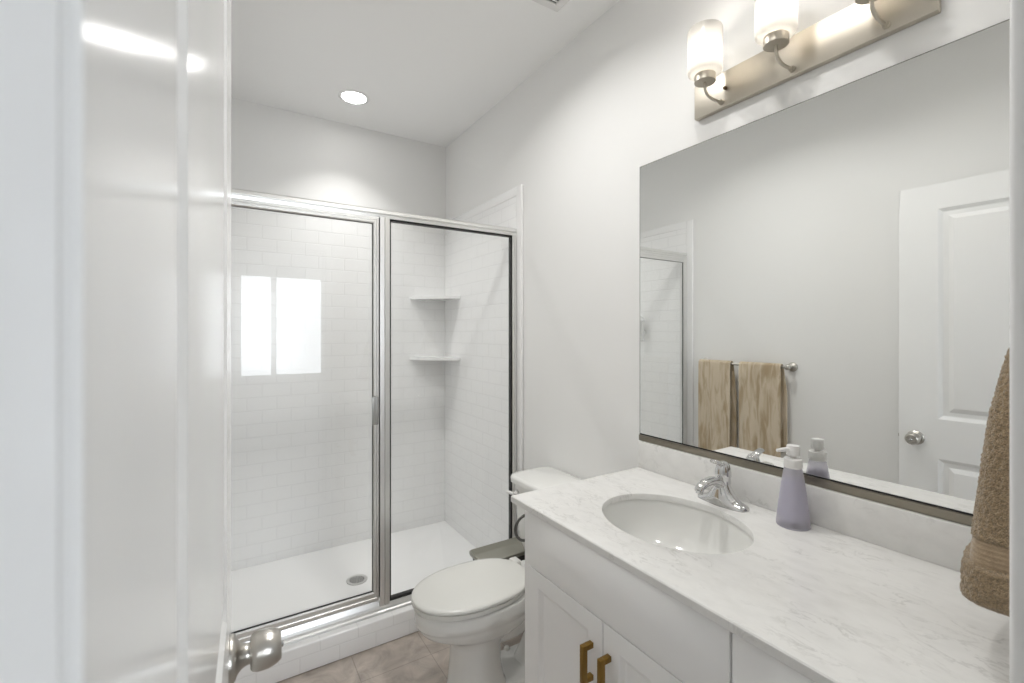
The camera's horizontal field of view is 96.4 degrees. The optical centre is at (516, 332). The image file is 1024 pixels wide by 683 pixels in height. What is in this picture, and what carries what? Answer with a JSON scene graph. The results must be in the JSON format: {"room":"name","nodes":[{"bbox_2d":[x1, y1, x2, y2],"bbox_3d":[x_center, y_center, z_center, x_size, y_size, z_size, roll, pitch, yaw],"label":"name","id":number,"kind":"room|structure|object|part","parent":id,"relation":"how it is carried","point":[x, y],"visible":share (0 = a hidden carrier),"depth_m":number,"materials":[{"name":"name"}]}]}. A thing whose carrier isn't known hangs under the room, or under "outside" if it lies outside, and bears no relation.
{"room":"bathroom","nodes":[
{"label":"bathroom","id":0,"kind":"room"},
{"bbox_2d":[231,97,445,217],"bbox_3d":[-1.158,0.026,2.995,1.450,2.757,0.100,0,0,-32],"label":"wall","id":1,"kind":"structure","parent":0,"point":[274,150],"depth_m":2.92,"materials":[{"name":"white paint"}]},
{"bbox_2d":[277,631,523,682],"bbox_3d":[-0.329,1.455,1.686,1.650,0.100,3.200,0,0,-32],"label":"floor","id":2,"kind":"structure","parent":0,"point":[411,658],"depth_m":1.93,"materials":[{"name":"beige tile"}]},
{"bbox_2d":[231,521,475,682],"bbox_3d":[-0.851,1.345,2.510,1.424,0.118,1.024,0,0,-32],"label":"shower pan","id":3,"kind":"object","parent":2,"relation":"on","point":[270,590],"visible":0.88,"depth_m":2.45,"materials":[{"name":"white plastic"}]},
{"bbox_2d":[231,188,516,646],"bbox_3d":[-0.602,0.359,2.114,1.421,1.856,0.084,0,0,-32],"label":"shower door frame","id":4,"kind":"structure","parent":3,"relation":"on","point":[317,620],"depth_m":2.08,"materials":[{"name":"silver metal"}]},
{"bbox_3d":[-0.906,0.347,1.923,0.642,1.744,0.030,0,0,-32],"label":"door frame","id":5,"kind":"part","parent":4,"relation":"part of","materials":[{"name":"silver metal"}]},
{"bbox_3d":[-0.903,1.230,1.918,0.634,0.021,0.030,0,0,-32],"label":"drip rail","id":6,"kind":"part","parent":4,"relation":"part of","materials":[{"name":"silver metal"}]},
{"bbox_3d":[-0.610,1.266,2.127,1.421,0.042,0.054,0,0,-32],"label":"sill","id":7,"kind":"part","parent":4,"relation":"part of","materials":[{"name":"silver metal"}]},
{"bbox_3d":[-0.640,0.349,2.057,0.028,0.126,0.028,0,0,-32],"label":"pull handle","id":8,"kind":"part","parent":4,"relation":"part of","materials":[{"name":"grey metal"}]},
{"bbox_3d":[-0.618,0.362,2.125,0.048,1.786,0.041,0,0,-32],"label":"post","id":9,"kind":"part","parent":4,"relation":"part of","materials":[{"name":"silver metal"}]},
{"bbox_2d":[231,184,522,570],"bbox_3d":[-0.854,0.289,2.515,1.448,2.171,1.036,0,0,-32],"label":"shower surround","id":10,"kind":"object","parent":3,"relation":"on","point":[301,286],"visible":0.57,"depth_m":2.88,"materials":[{"name":"tile"}]},
{"bbox_3d":[-1.128,0.315,2.947,1.426,2.121,0.011,0,0,-32],"label":"panel","id":11,"kind":"part","parent":10,"relation":"part of","materials":[{"name":"plastic"}]},
{"bbox_2d":[409,356,460,360],"bbox_3d":[-0.564,0.179,3.142,0.265,0.020,0.265,0,0,-32],"label":"corner shelf","id":12,"kind":"object","parent":10,"relation":"attached to","point":[411,358],"depth_m":3.12,"materials":[{"name":"white plastic"}]},
{"bbox_2d":[409,296,460,300],"bbox_3d":[-0.564,-0.240,3.142,0.265,0.020,0.265,0,0,-32],"label":"corner shelf","id":13,"kind":"object","parent":10,"relation":"attached to","point":[411,298],"depth_m":3.14,"materials":[{"name":"white plastic"}]},
{"bbox_3d":[-0.258,0.315,2.917,0.011,2.121,0.973,0,0,-32],"label":"panel","id":14,"kind":"part","parent":10,"relation":"part of","materials":[{"name":"tile"}]},
{"bbox_3d":[-0.245,0.242,2.894,0.014,2.076,1.025,0,0,-32],"label":"border trim","id":15,"kind":"part","parent":10,"relation":"part of","materials":[{"name":"white plastic"}]},
{"bbox_2d":[411,467,581,682],"bbox_3d":[-0.045,1.033,1.859,0.768,0.760,0.466,0,0,-32],"label":"toilet","id":16,"kind":"object","parent":2,"relation":"on","point":[473,607],"visible":0.6,"depth_m":1.72,"materials":[{"name":"white ceramic"}]},
{"bbox_3d":[-0.176,0.983,1.790,0.472,0.021,0.328,0,0,-32],"label":"lid","id":17,"kind":"part","parent":16,"relation":"part of","materials":[{"name":"white plastic"}]},
{"bbox_3d":[-0.181,1.004,1.787,0.458,0.021,0.326,0,0,-32],"label":"seat","id":18,"kind":"part","parent":16,"relation":"part of","materials":[{"name":"white plastic"}]},
{"bbox_3d":[-0.020,0.730,2.090,0.032,0.028,0.062,0,0,-32],"label":"flush lever","id":19,"kind":"part","parent":16,"relation":"part of","materials":[{"name":"white plastic"}]},
{"bbox_3d":[0.183,0.853,2.003,0.219,0.324,0.442,0,0,-32],"label":"tank","id":20,"kind":"part","parent":16,"relation":"part of","materials":[{"name":"white ceramic"}]},
{"bbox_3d":[0.178,0.672,2.000,0.240,0.037,0.466,0,0,-32],"label":"tank lid","id":21,"kind":"part","parent":16,"relation":"part of","materials":[{"name":"white ceramic"}]},
{"bbox_2d":[469,537,524,560],"bbox_3d":[-0.069,1.228,2.229,0.300,0.351,0.156,0,0,-32],"label":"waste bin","id":22,"kind":"object","parent":2,"relation":"on","point":[512,547],"visible":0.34,"depth_m":2.24,"materials":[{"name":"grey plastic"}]},
{"bbox_2d":[525,510,815,682],"bbox_3d":[0.529,0.969,1.115,0.611,0.870,1.083,0,0,-32],"label":"vanity cabinet","id":23,"kind":"object","parent":2,"relation":"on","point":[589,619],"visible":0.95,"depth_m":1.08,"materials":[{"name":"white paint"}]},
{"bbox_2d":[514,514,524,541],"bbox_3d":[0.037,0.632,1.477,0.079,0.104,0.054,0,0,-32],"label":"paper holder","id":24,"kind":"object","parent":23,"relation":"attached to","point":[523,515],"visible":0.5,"depth_m":1.48,"materials":[{"name":"silver metal"}]},
{"bbox_3d":[0.128,0.997,1.256,0.017,0.586,0.325,0,0,-32],"label":"door","id":25,"kind":"part","parent":23,"relation":"part of","materials":[{"name":"white paint"}]},
{"bbox_3d":[0.173,0.819,1.137,0.034,0.094,0.013,0,0,-32],"label":"handle","id":26,"kind":"part","parent":23,"relation":"part of","materials":[{"name":"gold metal"}]},
{"bbox_3d":[0.206,0.817,1.085,0.034,0.094,0.013,0,0,-32],"label":"handle","id":27,"kind":"part","parent":23,"relation":"part of","materials":[{"name":"gold metal"}]},
{"bbox_3d":[0.305,0.997,0.977,0.017,0.586,0.331,0,0,-32],"label":"door","id":28,"kind":"part","parent":23,"relation":"part of","materials":[{"name":"white paint"}]},
{"bbox_2d":[511,440,1008,682],"bbox_3d":[0.529,0.473,1.133,0.590,0.120,1.116,0,0,-32],"label":"countertop","id":29,"kind":"structure","parent":23,"relation":"on","point":[864,590],"depth_m":0.98,"materials":[{"name":"white stone"}]},
{"bbox_2d":[603,499,752,553],"bbox_3d":[0.429,0.606,1.266,0.380,0.142,0.460,0,0,-32],"label":"undermount sink","id":30,"kind":"object","parent":29,"relation":"in","point":[671,525],"visible":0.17,"depth_m":1.41,"materials":[{"name":"white ceramic"}]},
{"bbox_2d":[694,459,749,512],"bbox_3d":[0.581,0.445,1.356,0.155,0.138,0.162,0,0,-32],"label":"sink faucet","id":31,"kind":"object","parent":29,"relation":"on","point":[721,494],"visible":1,"depth_m":1.35,"materials":[{"name":"silver metal"}]},
{"bbox_3d":[0.575,0.454,1.351,0.139,0.059,0.036,0,0,-32],"label":"spout","id":32,"kind":"part","parent":31,"relation":"part of","materials":[{"name":"silver metal"}]},
{"bbox_3d":[0.609,0.414,1.373,0.078,0.076,0.046,0,0,-32],"label":"lever handle","id":33,"kind":"part","parent":31,"relation":"part of","materials":[{"name":"silver metal"}]},
{"bbox_2d":[776,444,808,524],"bbox_3d":[0.735,0.407,1.221,0.085,0.214,0.080,0,0,-32],"label":"soap dispenser","id":34,"kind":"object","parent":29,"relation":"on","point":[792,507],"visible":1,"depth_m":1.20,"materials":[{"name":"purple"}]},
{"bbox_3d":[0.493,0.663,0.680,0.017,0.240,0.363,0,0,-32],"label":"drawer","id":35,"kind":"part","parent":23,"relation":"part of","materials":[{"name":"white paint"}]},
{"bbox_2d":[231,0,618,146],"bbox_3d":[0.208,-1.402,0.606,5.200,0.100,5.600,0,0,-32],"label":"ceiling","id":36,"kind":"structure","parent":0,"point":[428,70],"depth_m":2.21,"materials":[{"name":"white paint"}]},
{"bbox_2d":[338,89,369,104],"bbox_3d":[-0.936,-1.349,2.629,0.172,0.006,0.172,0,0,-32],"label":"recessed light","id":37,"kind":"object","parent":36,"relation":"in","point":[355,97],"visible":1,"depth_m":2.62,"materials":[{"name":"white paint"}]},
{"bbox_2d":[532,0,568,11],"bbox_3d":[0.129,-1.346,1.741,0.258,0.012,0.258,0,0,-32],"label":"exhaust fan","id":38,"kind":"object","parent":36,"relation":"attached to","point":[556,5],"visible":1,"depth_m":1.86,"materials":[{"name":"white plastic"}]},
{"bbox_2d":[446,0,1008,479],"bbox_3d":[0.298,0.026,2.145,0.100,2.757,3.095,0,0,-32],"label":"wall","id":39,"kind":"structure","parent":0,"point":[577,134],"depth_m":1.95,"materials":[{"name":"white paint"}]},
{"bbox_2d":[638,440,971,571],"bbox_3d":[0.770,0.464,1.286,0.020,0.101,1.115,0,0,-32],"label":"backsplash","id":40,"kind":"structure","parent":39,"relation":"attached to","point":[942,542],"depth_m":1.16,"materials":[{"name":"white stone"}]},
{"bbox_2d":[687,0,940,120],"bbox_3d":[0.715,-0.823,1.246,0.156,0.217,0.626,0,0,-32],"label":"vanity light","id":41,"kind":"object","parent":39,"relation":"attached to","point":[786,56],"visible":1,"depth_m":1.24,"materials":[{"name":"silver metal"}]},
{"bbox_3d":[0.579,-0.863,1.410,0.102,0.137,0.102,0,0,-32],"label":"lamp shade","id":42,"kind":"part","parent":41,"relation":"part of","materials":[{"name":"white glass"}]},
{"bbox_3d":[0.613,-0.748,1.431,0.089,0.046,0.009,0,0,-32],"label":"arm","id":43,"kind":"part","parent":41,"relation":"part of","materials":[{"name":"silver metal"}]},
{"bbox_3d":[0.694,-0.863,1.228,0.102,0.137,0.102,0,0,-32],"label":"lamp shade","id":44,"kind":"part","parent":41,"relation":"part of","materials":[{"name":"white glass"}]},
{"bbox_3d":[0.728,-0.748,1.249,0.089,0.046,0.009,0,0,-32],"label":"arm","id":45,"kind":"part","parent":41,"relation":"part of","materials":[{"name":"silver metal"}]},
{"bbox_3d":[0.844,-0.748,1.067,0.089,0.046,0.009,0,0,-32],"label":"arm","id":46,"kind":"part","parent":41,"relation":"part of","materials":[{"name":"silver metal"}]},
{"bbox_2d":[639,19,1008,525],"bbox_3d":[0.763,-0.113,1.305,0.012,1.050,1.086,0,0,-32],"label":"wall mirror","id":47,"kind":"object","parent":39,"relation":"attached to","point":[826,274],"visible":0.95,"depth_m":1.17,"materials":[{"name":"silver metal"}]},
{"bbox_3d":[0.392,0.026,0.316,5.000,2.757,0.115,0,0,-32],"label":"wall","id":48,"kind":"structure","parent":0,"visible":0},
{"bbox_2d":[0,0,283,682],"bbox_3d":[-0.275,0.366,0.405,0.156,2.066,0.756,0,0,-30],"label":"door","id":49,"kind":"structure","parent":48,"relation":"in","point":[115,115],"depth_m":0.11,"materials":[{"name":"white paint"}]},
{"bbox_3d":[-0.396,0.483,0.694,0.068,0.065,0.065,0,0,-30],"label":"knob","id":50,"kind":"part","parent":49,"relation":"part of","materials":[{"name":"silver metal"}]},
{"bbox_2d":[1009,0,1023,682],"bbox_3d":[0.211,0.333,0.280,0.853,2.145,0.016,0,0,-32],"label":"trim","id":51,"kind":"structure","parent":48,"relation":"attached to","point":[1016,7],"depth_m":0.48,"materials":[{"name":"white paint"}]},
{"bbox_3d":[0.839,-0.030,0.702,0.159,0.179,0.056,0,0,-32],"label":"towel ring","id":52,"kind":"object","parent":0,"visible":0},
{"bbox_2d":[960,348,1008,616],"bbox_3d":[0.820,0.195,0.736,0.282,0.440,0.140,0,0,-32],"label":"hand towel","id":53,"kind":"object","parent":52,"relation":"hanging from","point":[984,569],"visible":0.7,"depth_m":0.69,"materials":[{"name":"beige fabric"}]}
]}

